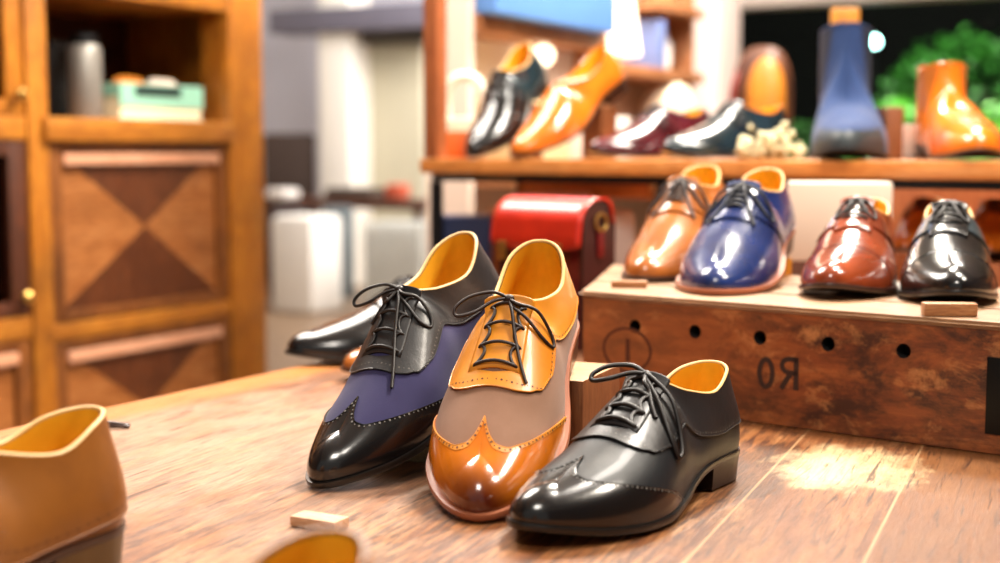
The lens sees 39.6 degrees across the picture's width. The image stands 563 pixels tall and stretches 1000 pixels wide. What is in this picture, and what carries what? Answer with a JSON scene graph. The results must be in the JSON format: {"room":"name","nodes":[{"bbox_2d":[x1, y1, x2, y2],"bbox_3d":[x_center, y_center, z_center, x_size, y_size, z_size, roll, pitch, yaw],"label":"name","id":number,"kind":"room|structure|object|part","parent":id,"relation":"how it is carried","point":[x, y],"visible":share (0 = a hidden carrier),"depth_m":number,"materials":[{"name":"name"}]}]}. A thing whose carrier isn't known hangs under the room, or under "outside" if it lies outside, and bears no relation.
{"room":"shoe store","nodes":[
{"label":"shoe store","id":0,"kind":"room"},
{"bbox_2d":[265,283,363,372],"bbox_3d":[-0.484,0.553,3.940,9.400,0.080,10.700,3,6,29],"label":"floor","id":1,"kind":"structure","parent":0,"point":[281,326],"depth_m":7.02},
{"bbox_2d":[0,0,266,429],"bbox_3d":[-1.313,-0.202,2.623,0.462,1.672,2.260,3,6,29],"label":"display cabinet","id":2,"kind":"object","parent":1,"relation":"on","point":[132,251],"visible":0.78,"depth_m":3.15,"materials":[{"name":"brown wood"}]},
{"bbox_3d":[-1.109,-0.580,2.567,0.005,0.468,0.453,3,6,29],"label":"glass pane","id":3,"kind":"part","parent":2,"relation":"part of","materials":[{"name":"beige"}]},
{"bbox_3d":[-1.109,-0.087,2.614,0.005,0.296,0.453,3,6,29],"label":"glass pane","id":4,"kind":"part","parent":2,"relation":"part of","materials":[{"name":"black"}]},
{"bbox_3d":[-1.110,0.328,2.654,0.019,0.340,0.466,3,6,29],"label":"inlaid panel","id":5,"kind":"part","parent":2,"relation":"part of","materials":[{"name":"brown wood"}]},
{"bbox_3d":[-1.099,0.175,2.633,0.020,0.024,0.466,3,6,29],"label":"moulding","id":6,"kind":"part","parent":2,"relation":"part of","materials":[{"name":"brown wood"}]},
{"bbox_3d":[-1.109,-0.580,2.567,0.026,0.528,0.543,3,6,29],"label":"glazed door","id":7,"kind":"part","parent":2,"relation":"part of","materials":[{"name":"brown wood"}]},
{"bbox_3d":[-1.315,-0.257,2.243,0.051,0.050,1.363,3,6,29],"label":"rail","id":8,"kind":"part","parent":2,"relation":"part of","materials":[{"name":"brown wood"}]},
{"bbox_3d":[-1.109,-0.087,2.614,0.026,0.356,0.543,3,6,29],"label":"glazed door","id":9,"kind":"part","parent":2,"relation":"part of","materials":[{"name":"brown wood"}]},
{"bbox_3d":[-1.315,0.148,2.281,0.051,0.045,1.363,3,6,29],"label":"rail","id":10,"kind":"part","parent":2,"relation":"part of","materials":[{"name":"brown wood"}]},
{"bbox_3d":[-1.109,0.330,2.654,0.026,0.383,0.543,3,6,29],"label":"door","id":11,"kind":"part","parent":2,"relation":"part of","materials":[{"name":"brown wood"}]},
{"bbox_3d":[-0.964,-0.377,2.792,0.030,0.025,0.026,3,6,29],"label":"knob","id":12,"kind":"part","parent":2,"relation":"part of","materials":[{"name":"gold metal"}]},
{"bbox_3d":[-0.964,0.032,2.831,0.030,0.025,0.026,3,6,29],"label":"knob","id":13,"kind":"part","parent":2,"relation":"part of","materials":[{"name":"gold metal"}]},
{"bbox_3d":[-0.971,-0.205,2.872,0.060,1.632,0.055,3,6,29],"label":"post","id":14,"kind":"part","parent":2,"relation":"part of","materials":[{"name":"brown wood"}]},
{"bbox_2d":[46,40,70,116],"bbox_3d":[-1.031,-0.455,3.153,0.120,0.175,0.080,3,6,29],"label":"box","id":15,"kind":"object","parent":2,"relation":"on","point":[56,51],"visible":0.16,"depth_m":3.11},
{"bbox_2d":[67,33,102,117],"bbox_3d":[-0.917,-0.454,3.071,0.074,0.188,0.074,3,6,29],"label":"canister","id":16,"kind":"object","parent":2,"relation":"on","point":[84,58],"visible":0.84,"depth_m":3.04,"materials":[{"name":"silver metal"}]},
{"bbox_3d":[-1.507,-0.192,2.732,0.018,1.592,2.159,3,6,29],"label":"panel","id":17,"kind":"part","parent":2,"relation":"part of","materials":[{"name":"brown wood"}]},
{"bbox_3d":[-0.812,-0.126,3.151,0.019,0.336,0.492,3,6,29],"label":"inlaid panel","id":18,"kind":"part","parent":2,"relation":"part of","materials":[{"name":"brown wood"}]},
{"bbox_3d":[-0.811,-0.124,3.151,0.026,0.379,0.569,3,6,29],"label":"door","id":19,"kind":"part","parent":2,"relation":"part of","materials":[{"name":"brown wood"}]},
{"bbox_3d":[-0.801,-0.277,3.131,0.020,0.024,0.492,3,6,29],"label":"moulding","id":20,"kind":"part","parent":2,"relation":"part of","materials":[{"name":"brown wood"}]},
{"bbox_3d":[-0.812,0.286,3.190,0.019,0.323,0.492,3,6,29],"label":"inlaid panel","id":21,"kind":"part","parent":2,"relation":"part of","materials":[{"name":"brown wood"}]},
{"bbox_3d":[-0.818,0.085,3.175,0.051,0.037,0.571,3,6,29],"label":"rail","id":22,"kind":"part","parent":2,"relation":"part of","materials":[{"name":"brown wood"}]},
{"bbox_3d":[-0.811,0.288,3.190,0.026,0.366,0.569,3,6,29],"label":"door","id":23,"kind":"part","parent":2,"relation":"part of","materials":[{"name":"brown wood"}]},
{"bbox_3d":[-0.801,0.141,3.171,0.020,0.024,0.492,3,6,29],"label":"moulding","id":24,"kind":"part","parent":2,"relation":"part of","materials":[{"name":"brown wood"}]},
{"bbox_2d":[102,82,202,120],"bbox_3d":[-0.853,-0.419,3.266,0.166,0.082,0.276,3,6,29],"label":"shoe box","id":25,"kind":"object","parent":2,"relation":"on","point":[121,100],"visible":0.83,"depth_m":3.20,"materials":[{"name":"green cardboard"}]},
{"bbox_2d":[111,76,144,83],"bbox_3d":[-0.869,-0.430,3.233,0.093,0.095,0.089,4,7,38],"label":"cloth","id":26,"kind":"object","parent":25,"relation":"in","point":[124,79],"visible":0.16,"depth_m":3.21,"materials":[{"name":"orange fabric"}]},
{"bbox_2d":[145,78,176,85],"bbox_3d":[-0.816,-0.439,3.329,0.093,0.095,0.089,4,7,38],"label":"cloth","id":27,"kind":"object","parent":25,"relation":"in","point":[157,81],"visible":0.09,"depth_m":3.31,"materials":[{"name":"white fabric"}]},
{"bbox_3d":[-0.833,-0.275,3.604,0.349,1.592,0.025,3,6,29],"label":"panel","id":28,"kind":"part","parent":2,"relation":"part of","materials":[{"name":"brown wood"}]},
{"bbox_3d":[-0.662,-0.261,3.457,0.090,1.632,0.127,3,6,29],"label":"post","id":29,"kind":"part","parent":2,"relation":"part of","materials":[{"name":"brown wood"}]},
{"bbox_2d":[263,133,320,282],"bbox_3d":[-1.404,-0.468,9.051,0.440,0.992,0.430,1,5,9],"label":"chair","id":30,"kind":"object","parent":1,"relation":"on","point":[289,159],"visible":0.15,"depth_m":9.18,"materials":[{"name":"fabric"}]},
{"bbox_3d":[-1.559,-0.268,9.278,0.030,0.550,0.030,1,5,9],"label":"leg","id":31,"kind":"part","parent":30,"relation":"part of","materials":[{"name":"brown wood"}]},
{"bbox_3d":[-1.395,-0.735,9.213,0.360,0.492,0.060,1,5,9],"label":"backrest","id":32,"kind":"part","parent":30,"relation":"part of","materials":[{"name":"fabric"}]},
{"bbox_3d":[-1.405,-0.412,9.051,0.440,0.080,0.420,1,5,9],"label":"seat","id":33,"kind":"part","parent":30,"relation":"part of","materials":[{"name":"fabric"}]},
{"bbox_2d":[272,214,342,312],"bbox_3d":[-1.061,-0.103,7.655,0.284,0.527,0.300,3,6,29],"label":"stool","id":34,"kind":"object","parent":1,"relation":"on","point":[306,248],"visible":1,"depth_m":7.54,"materials":[{"name":"white"}]},
{"bbox_2d":[318,0,371,285],"bbox_3d":[-1.013,-2.127,8.999,0.238,4.304,0.250,3,6,29],"label":"pillar","id":35,"kind":"structure","parent":1,"relation":"on","point":[344,61],"depth_m":9.00,"materials":[{"name":"white paint"}]},
{"bbox_2d":[264,196,425,297],"bbox_3d":[-0.817,-0.192,8.235,1.120,0.596,0.450,3,6,29],"label":"bench","id":36,"kind":"object","parent":1,"relation":"on","point":[310,203],"visible":0.38,"depth_m":8.08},
{"bbox_3d":[-1.366,-0.175,8.318,0.040,0.545,0.040,3,6,29],"label":"leg","id":37,"kind":"part","parent":36,"relation":"part of","materials":[{"name":"brown wood"}]},
{"bbox_2d":[266,188,299,198],"bbox_3d":[-1.281,-0.518,8.203,0.148,0.058,0.150,3,6,29],"label":"cushion","id":38,"kind":"object","parent":36,"relation":"on","point":[279,193],"visible":1,"depth_m":8.15,"materials":[{"name":"white fabric"}]},
{"bbox_3d":[-1.177,-0.207,8.658,0.040,0.545,0.040,3,6,29],"label":"leg","id":39,"kind":"part","parent":36,"relation":"part of","materials":[{"name":"white"}]},
{"bbox_2d":[325,187,385,198],"bbox_3d":[-0.848,-0.523,8.225,0.335,0.064,0.200,3,6,29],"label":"folded cloth","id":40,"kind":"object","parent":36,"relation":"on","point":[333,192],"visible":1,"depth_m":8.14,"materials":[{"name":"grey fabric"}]},
{"bbox_2d":[385,184,409,198],"bbox_3d":[-0.602,-0.531,8.180,0.121,0.088,0.100,3,6,29],"label":"pouch","id":41,"kind":"object","parent":36,"relation":"on","point":[392,191],"visible":1,"depth_m":8.14,"materials":[{"name":"red fabric"}]},
{"bbox_3d":[-0.457,-0.127,7.816,0.040,0.545,0.040,3,6,29],"label":"leg","id":42,"kind":"part","parent":36,"relation":"part of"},
{"bbox_2d":[363,220,426,301],"bbox_3d":[-0.502,-0.070,7.449,0.360,0.500,0.280,3,6,29],"label":"basket","id":43,"kind":"object","parent":1,"relation":"on","point":[393,249],"visible":0.55,"depth_m":7.33,"materials":[{"name":"white"}]},
{"bbox_2d":[0,350,999,562],"bbox_3d":[0.292,0.480,1.001,1.666,0.620,2.052,3,6,30],"label":"display table","id":44,"kind":"object","parent":1,"relation":"on","point":[215,473],"visible":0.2,"depth_m":1.04,"materials":[{"name":"brown wood"}]},
{"bbox_2d":[0,405,127,562],"bbox_3d":[-0.327,0.137,0.774,0.107,0.105,0.307,3,6,28],"label":"shoe","id":45,"kind":"object","parent":44,"relation":"on","point":[63,494],"visible":1,"depth_m":0.84,"materials":[{"name":"orange leather"}]},
{"bbox_2d":[108,421,130,427],"bbox_3d":[-0.366,0.136,1.316,0.033,0.005,0.017,0,5,0],"label":"loop","id":46,"kind":"object","parent":44,"relation":"on","point":[112,424],"visible":0.62,"depth_m":1.31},
{"bbox_2d":[251,527,371,562],"bbox_3d":[-0.121,0.165,0.478,0.107,0.105,0.306,2,6,22],"label":"shoe","id":47,"kind":"object","parent":44,"relation":"on","point":[323,544],"visible":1,"depth_m":0.60,"materials":[{"name":"orange leather"}]},
{"bbox_2d":[290,510,348,528],"bbox_3d":[-0.126,0.167,0.970,0.038,0.008,0.018,3,6,28],"label":"wood block","id":48,"kind":"object","parent":44,"relation":"on","point":[304,519],"visible":0.86,"depth_m":0.97,"materials":[{"name":"brown wood"}]},
{"bbox_2d":[285,275,413,361],"bbox_3d":[-0.131,0.043,1.768,0.297,0.102,0.104,-3,6,-32],"label":"shoe","id":49,"kind":"object","parent":44,"relation":"on","point":[334,340],"visible":0.23,"depth_m":1.70,"materials":[{"name":"black leather"}]},
{"bbox_2d":[340,348,360,372],"bbox_3d":[-0.074,0.061,1.649,0.257,0.088,0.090,-3,6,-31],"label":"shoe","id":50,"kind":"object","parent":44,"relation":"on","point":[350,358],"visible":0.05,"depth_m":1.58,"materials":[{"name":"leather"}]},
{"bbox_2d":[305,231,499,488],"bbox_3d":[-0.069,0.056,1.177,0.100,0.187,0.274,3,6,27],"label":"shoe","id":51,"kind":"object","parent":44,"relation":"on","point":[383,416],"visible":0.88,"depth_m":1.13,"materials":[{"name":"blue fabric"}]},
{"bbox_2d":[407,447,428,462],"bbox_3d":[-0.079,0.129,1.195,0.054,0.041,0.046,2,6,22],"label":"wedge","id":52,"kind":"object","parent":44,"relation":"on","point":[421,457],"visible":0.06,"depth_m":1.17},
{"bbox_2d":[425,239,579,521],"bbox_3d":[0.009,0.064,1.109,0.107,0.184,0.288,1,6,15],"label":"shoe","id":53,"kind":"object","parent":44,"relation":"on","point":[504,414],"visible":1,"depth_m":1.05,"materials":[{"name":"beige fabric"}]},
{"bbox_2d":[491,195,615,350],"bbox_3d":[0.071,-0.015,1.876,0.160,0.200,0.083,5,7,43],"label":"leather satchel","id":54,"kind":"object","parent":44,"relation":"on","point":[583,228],"visible":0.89,"depth_m":1.83,"materials":[{"name":"red leather"}]},
{"bbox_2d":[568,362,619,445],"bbox_3d":[0.045,0.112,1.230,0.095,0.069,0.100,2,6,23],"label":"support block","id":55,"kind":"object","parent":44,"relation":"on","point":[587,398],"visible":0.14,"depth_m":1.19,"materials":[{"name":"brown wood"}]},
{"bbox_2d":[506,360,740,535],"bbox_3d":[0.100,0.113,1.023,0.099,0.103,0.283,4,6,33],"label":"shoe","id":56,"kind":"object","parent":44,"relation":"on","point":[636,466],"visible":1,"depth_m":0.98,"materials":[{"name":"black leather"}]},
{"bbox_2d":[579,265,999,454],"bbox_3d":[0.394,0.072,1.409,0.880,0.114,0.307,4,7,38],"label":"wooden crate","id":57,"kind":"object","parent":44,"relation":"on","point":[866,364],"visible":0.92,"depth_m":1.30,"materials":[{"name":"wood"}]},
{"bbox_2d":[611,280,646,287],"bbox_3d":[0.139,0.003,1.492,0.038,0.007,0.014,1,5,8],"label":"tag","id":58,"kind":"object","parent":57,"relation":"on","point":[614,283],"visible":1,"depth_m":1.49,"materials":[{"name":"brown wood"}]},
{"bbox_2d":[621,164,725,281],"bbox_3d":[0.218,-0.075,1.665,0.104,0.127,0.291,2,6,21],"label":"shoe","id":59,"kind":"object","parent":57,"relation":"on","point":[675,217],"visible":0.8,"depth_m":1.61,"materials":[{"name":"leather"}]},
{"bbox_2d":[675,168,795,294],"bbox_3d":[0.265,-0.061,1.530,0.110,0.125,0.288,3,6,26],"label":"shoe","id":60,"kind":"object","parent":57,"relation":"on","point":[743,242],"visible":1,"depth_m":1.48,"materials":[{"name":"blue leather"}]},
{"bbox_2d":[784,258,791,275],"bbox_3d":[0.306,-0.017,1.621,0.044,0.021,0.064,4,7,38],"label":"support block","id":61,"kind":"object","parent":57,"relation":"on","point":[788,261],"visible":0.2,"depth_m":1.62,"materials":[{"name":"orange wood"}]},
{"bbox_2d":[786,181,892,260],"bbox_3d":[0.453,-0.081,1.860,0.134,0.104,0.070,1,6,12],"label":"box","id":62,"kind":"object","parent":57,"relation":"on","point":[815,203],"visible":0.52,"depth_m":1.83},
{"bbox_2d":[798,196,899,292],"bbox_3d":[0.378,-0.042,1.478,0.098,0.096,0.282,2,6,20],"label":"shoe","id":63,"kind":"object","parent":57,"relation":"on","point":[855,251],"visible":1,"depth_m":1.41,"materials":[{"name":"brown leather"}]},
{"bbox_2d":[897,200,998,298],"bbox_3d":[0.458,-0.036,1.420,0.096,0.094,0.276,2,6,18],"label":"shoe","id":64,"kind":"object","parent":57,"relation":"on","point":[948,255],"visible":1,"depth_m":1.35,"materials":[{"name":"black leather"}]},
{"bbox_2d":[921,302,977,316],"bbox_3d":[0.399,0.025,1.235,0.046,0.012,0.016,0,5,5],"label":"tag","id":65,"kind":"object","parent":57,"relation":"on","point":[953,309],"visible":1,"depth_m":1.23,"materials":[{"name":"brown wood"}]},
{"bbox_2d":[426,0,704,256],"bbox_3d":[0.256,-0.343,3.526,0.240,1.782,1.290,3,6,29],"label":"shelf unit","id":66,"kind":"object","parent":1,"relation":"on","point":[479,44],"depth_m":3.27,"materials":[{"name":"brown wood"}]},
{"bbox_3d":[-0.108,-0.293,3.006,0.110,1.782,0.024,3,6,29],"label":"panel","id":67,"kind":"part","parent":66,"relation":"part of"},
{"bbox_2d":[474,97,568,157],"bbox_3d":[0.050,-0.328,3.113,0.140,0.165,0.200,3,6,29],"label":"box","id":68,"kind":"object","parent":66,"relation":"on","point":[562,151],"visible":0.06,"depth_m":3.05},
{"bbox_2d":[534,44,554,65],"bbox_3d":[0.103,-0.536,3.294,0.052,0.052,0.052,0,5,0],"label":"globe light","id":69,"kind":"object","parent":66,"relation":"attached to","point":[545,52],"visible":0.71,"depth_m":3.27,"materials":[{"name":"white glass"}]},
{"bbox_2d":[474,0,615,33],"bbox_3d":[0.080,-0.748,3.229,0.138,0.300,0.620,3,6,29],"label":"storage box","id":70,"kind":"object","parent":66,"relation":"on","point":[591,16],"visible":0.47,"depth_m":3.21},
{"bbox_3d":[0.159,-0.348,3.579,0.020,1.782,1.240,3,6,29],"label":"panel","id":71,"kind":"part","parent":66,"relation":"part of","materials":[{"name":"brown wood"}]},
{"bbox_2d":[569,117,629,157],"bbox_3d":[0.220,-0.339,3.420,0.140,0.130,0.180,3,6,29],"label":"box","id":72,"kind":"object","parent":66,"relation":"on","point":[575,145],"visible":0.12,"depth_m":3.34,"materials":[{"name":"beige cardboard"}]},
{"bbox_2d":[607,0,640,63],"bbox_3d":[0.310,-0.663,3.660,0.124,0.190,0.124,0,5,0],"label":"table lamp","id":73,"kind":"object","parent":66,"relation":"on","point":[624,42],"visible":0.52,"depth_m":3.61,"materials":[{"name":"metal"}]},
{"bbox_2d":[620,20,665,68],"bbox_3d":[0.389,-0.646,3.801,0.120,0.130,0.040,3,6,29],"label":"book","id":74,"kind":"object","parent":66,"relation":"on","point":[651,33],"visible":0.5,"depth_m":3.77,"materials":[{"name":"paper"}]},
{"bbox_2d":[630,120,670,158],"bbox_3d":[0.398,-0.367,3.720,0.120,0.130,0.120,0,5,0],"label":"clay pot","id":75,"kind":"object","parent":66,"relation":"on","point":[663,157],"visible":0.07,"depth_m":3.67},
{"bbox_2d":[665,31,671,68],"bbox_3d":[0.445,-0.654,3.942,0.084,0.118,0.084,0,5,0],"label":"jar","id":76,"kind":"object","parent":66,"relation":"on","point":[668,45],"visible":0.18,"depth_m":3.92,"materials":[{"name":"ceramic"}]},
{"bbox_2d":[641,83,696,158],"bbox_3d":[0.473,-0.437,3.890,0.156,0.237,0.156,0,5,0],"label":"bowl","id":77,"kind":"object","parent":66,"relation":"on","point":[677,96],"visible":0.46,"depth_m":3.83,"materials":[{"name":"ceramic"}]},
{"bbox_3d":[0.510,-0.397,4.106,0.120,1.782,0.024,3,6,29],"label":"panel","id":78,"kind":"part","parent":66,"relation":"part of","materials":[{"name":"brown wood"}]},
{"bbox_2d":[420,0,999,287],"bbox_3d":[0.539,-0.124,2.248,1.450,1.586,0.380,4,7,38],"label":"shelf rack","id":79,"kind":"object","parent":1,"relation":"on","point":[971,182],"visible":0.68,"depth_m":2.32,"materials":[{"name":"brown wood"}]},
{"bbox_3d":[-0.118,-0.583,2.504,0.032,0.720,0.030,4,7,38],"label":"post","id":80,"kind":"part","parent":79,"relation":"part of","materials":[{"name":"brown wood"}]},
{"bbox_3d":[-0.116,0.228,2.575,0.018,0.826,0.016,4,7,38],"label":"iron leg","id":81,"kind":"part","parent":79,"relation":"part of","materials":[{"name":"black metal"}]},
{"bbox_2d":[447,131,468,157],"bbox_3d":[-0.080,-0.258,2.620,0.045,0.050,0.050,0,5,0],"label":"box","id":82,"kind":"object","parent":79,"relation":"on","point":[456,140],"visible":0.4,"depth_m":2.60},
{"bbox_2d":[447,71,487,157],"bbox_3d":[-0.069,-0.331,2.755,0.094,0.170,0.050,1,5,8],"label":"handbag","id":83,"kind":"object","parent":79,"relation":"on","point":[453,123],"visible":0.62,"depth_m":2.74,"materials":[{"name":"leather"}]},
{"bbox_3d":[-0.069,-0.365,2.751,0.094,0.100,0.020,1,5,8],"label":"handle","id":84,"kind":"part","parent":83,"relation":"part of","materials":[{"name":"beige leather"}]},
{"bbox_2d":[443,214,492,263],"bbox_3d":[-0.066,-0.050,2.628,0.100,0.150,0.110,0,5,2],"label":"box","id":85,"kind":"object","parent":79,"relation":"on","point":[480,225],"visible":0.32,"depth_m":2.57,"materials":[{"name":"blue cardboard"}]},
{"bbox_2d":[488,209,498,274],"bbox_3d":[0.011,-0.061,2.709,0.065,0.158,0.040,0,5,2],"label":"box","id":86,"kind":"object","parent":79,"relation":"on","point":[491,211],"visible":0.2,"depth_m":2.69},
{"bbox_2d":[465,42,547,156],"bbox_3d":[0.016,-0.335,2.550,0.098,0.213,0.241,3,6,29],"label":"shoe","id":87,"kind":"object","parent":79,"relation":"on","point":[508,98],"visible":0.98,"depth_m":2.50,"materials":[{"name":"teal leather"}]},
{"bbox_3d":[0.044,0.209,2.775,0.018,0.826,0.016,4,7,38],"label":"iron leg","id":88,"kind":"part","parent":79,"relation":"part of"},
{"bbox_2d":[510,103,542,157],"bbox_3d":[0.049,-0.284,2.615,0.050,0.102,0.040,3,6,31],"label":"support block","id":89,"kind":"object","parent":79,"relation":"on","point":[538,155],"visible":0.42,"depth_m":2.60,"materials":[{"name":"brown wood"}]},
{"bbox_2d":[521,191,590,196],"bbox_3d":[0.104,-0.069,2.588,0.130,0.196,0.050,0,5,2],"label":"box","id":90,"kind":"object","parent":79,"relation":"on","point":[533,193],"visible":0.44,"depth_m":2.56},
{"bbox_2d":[511,43,627,157],"bbox_3d":[0.128,-0.325,2.480,0.107,0.207,0.273,5,8,44],"label":"shoe","id":91,"kind":"object","parent":79,"relation":"on","point":[569,105],"visible":1,"depth_m":2.44,"materials":[{"name":"orange leather"}]},
{"bbox_3d":[0.159,-0.175,2.649,0.306,0.030,0.020,4,7,38],"label":"rail","id":92,"kind":"part","parent":79,"relation":"part of","materials":[{"name":"brown wood"}]},
{"bbox_2d":[582,106,616,157],"bbox_3d":[0.182,-0.272,2.541,0.040,0.094,0.050,-5,7,-44],"label":"support block","id":93,"kind":"object","parent":79,"relation":"on","point":[604,122],"visible":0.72,"depth_m":2.52,"materials":[{"name":"brown wood"}]},
{"bbox_2d":[614,210,634,264],"bbox_3d":[0.183,-0.043,2.476,0.110,0.165,0.100,0,5,2],"label":"box","id":94,"kind":"object","parent":79,"relation":"on","point":[625,220],"visible":0.2,"depth_m":2.42,"materials":[{"name":"cardboard"}]},
{"bbox_2d":[587,103,710,157],"bbox_3d":[0.264,-0.261,2.404,0.275,0.094,0.096,-4,7,-39],"label":"shoe","id":95,"kind":"object","parent":79,"relation":"on","point":[646,135],"visible":0.79,"depth_m":2.36,"materials":[{"name":"red leather"}]},
{"bbox_3d":[0.517,-0.159,2.198,1.425,0.013,0.272,4,7,38],"label":"iron rail","id":96,"kind":"part","parent":79,"relation":"part of","materials":[{"name":"metal"}]},
{"bbox_2d":[660,100,787,157],"bbox_3d":[0.380,-0.254,2.320,0.285,0.098,0.099,-5,7,-40],"label":"shoe","id":97,"kind":"object","parent":79,"relation":"on","point":[719,135],"visible":0.86,"depth_m":2.27,"materials":[{"name":"teal leather"}]},
{"bbox_2d":[729,46,792,158],"bbox_3d":[0.656,-0.447,3.500,0.150,0.290,0.130,3,6,29],"label":"leather backpack","id":98,"kind":"object","parent":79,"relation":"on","point":[762,77],"visible":0.56,"depth_m":3.46,"materials":[{"name":"orange leather"}]},
{"bbox_2d":[735,121,806,158],"bbox_3d":[0.422,-0.220,2.166,0.118,0.059,0.095,0,5,0],"label":"bunch","id":99,"kind":"object","parent":79,"relation":"on","point":[766,142],"visible":1,"depth_m":2.15,"materials":[{"name":"plant"}]},
{"bbox_2d":[809,8,889,158],"bbox_3d":[0.543,-0.316,2.166,0.120,0.249,0.341,1,5,10],"label":"boot","id":100,"kind":"object","parent":79,"relation":"on","point":[848,123],"visible":1,"depth_m":2.18,"materials":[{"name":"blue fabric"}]},
{"bbox_2d":[871,107,903,159],"bbox_3d":[0.612,-0.234,2.199,0.028,0.082,0.090,0,5,0],"label":"bookend","id":101,"kind":"object","parent":79,"relation":"on","point":[892,118],"visible":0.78,"depth_m":2.15,"materials":[{"name":"brown wood"}]},
{"bbox_2d":[902,125,925,159],"bbox_3d":[0.651,-0.222,2.219,0.050,0.055,0.050,0,5,0],"label":"box","id":102,"kind":"object","parent":79,"relation":"on","point":[908,130],"visible":0.2,"depth_m":2.19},
{"bbox_2d":[895,197,941,251],"bbox_3d":[0.652,-0.089,2.148,0.085,0.084,0.245,2,6,24],"label":"shoe","id":103,"kind":"object","parent":79,"relation":"on","point":[911,219],"visible":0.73,"depth_m":2.12,"materials":[{"name":"orange leather"}]},
{"bbox_3d":[0.907,-0.043,2.199,0.798,0.218,0.010,4,7,38],"label":"panel","id":104,"kind":"part","parent":79,"relation":"part of","materials":[{"name":"brown wood"}]},
{"bbox_2d":[914,62,999,158],"bbox_3d":[0.673,-0.252,2.038,0.102,0.145,0.290,0,5,0],"label":"boot","id":105,"kind":"object","parent":79,"relation":"on","point":[947,125],"visible":1,"depth_m":2.04,"materials":[{"name":"orange leather"}]},
{"bbox_2d":[974,198,999,255],"bbox_3d":[0.738,-0.082,2.075,0.085,0.084,0.245,2,6,17],"label":"shoe","id":106,"kind":"object","parent":79,"relation":"on","point":[987,216],"visible":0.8,"depth_m":2.04,"materials":[{"name":"orange leather"}]},
{"bbox_2d":[693,0,740,158],"bbox_3d":[0.735,-0.594,4.812,0.117,2.040,0.220,3,6,29],"label":"wall","id":107,"kind":"structure","parent":1,"relation":"on","point":[717,35],"depth_m":4.70,"materials":[{"name":"white paint"}]},
{"bbox_2d":[724,186,805,275],"bbox_3d":[0.681,0.118,3.591,0.300,0.852,0.260,3,6,29],"label":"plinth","id":108,"kind":"object","parent":1,"relation":"on","point":[797,266],"visible":0.02,"depth_m":3.40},
{"bbox_2d":[323,206,353,297],"bbox_3d":[-0.899,-0.166,7.756,0.190,0.513,0.040,3,6,29],"label":"coat","id":109,"kind":"object","parent":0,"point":[346,213],"visible":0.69,"depth_m":7.71,"materials":[{"name":"grey fabric"}]},
{"bbox_2d":[261,0,422,210],"bbox_3d":[-0.343,-1.641,9.717,3.870,3.200,0.141,3,6,29],"label":"wall","id":110,"kind":"structure","parent":0,"point":[290,65],"depth_m":10.32,"materials":[{"name":"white paint"}]},
{"bbox_2d":[269,1,422,36],"bbox_3d":[-0.907,-1.675,8.891,1.244,0.150,0.250,3,6,29],"label":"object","id":111,"kind":"structure","parent":110,"relation":"attached to","point":[406,16],"depth_m":8.79,"materials":[{"name":"stone"}]},
{"bbox_2d":[361,30,422,44],"bbox_3d":[-0.668,-1.575,8.944,0.577,0.076,0.120,3,6,29],"label":"trim","id":112,"kind":"structure","parent":110,"relation":"attached to","point":[410,36],"depth_m":8.89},
{"bbox_2d":[370,42,425,221],"bbox_3d":[-0.712,-0.773,9.140,0.504,1.581,0.050,3,6,29],"label":"door","id":113,"kind":"structure","parent":110,"relation":"in","point":[397,69],"depth_m":9.06,"materials":[{"name":"beige paint"}]},
{"bbox_3d":[2.893,-0.053,8.066,3.530,0.350,0.140,3,6,29],"label":"wall","id":114,"kind":"structure","parent":0,"visible":0},
{"bbox_2d":[738,0,999,159],"bbox_3d":[2.878,-0.965,7.953,3.530,1.487,0.200,3,6,29],"label":"window","id":115,"kind":"structure","parent":114,"relation":"in","point":[908,35],"depth_m":8.23,"materials":[{"name":"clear glass"}]}
]}

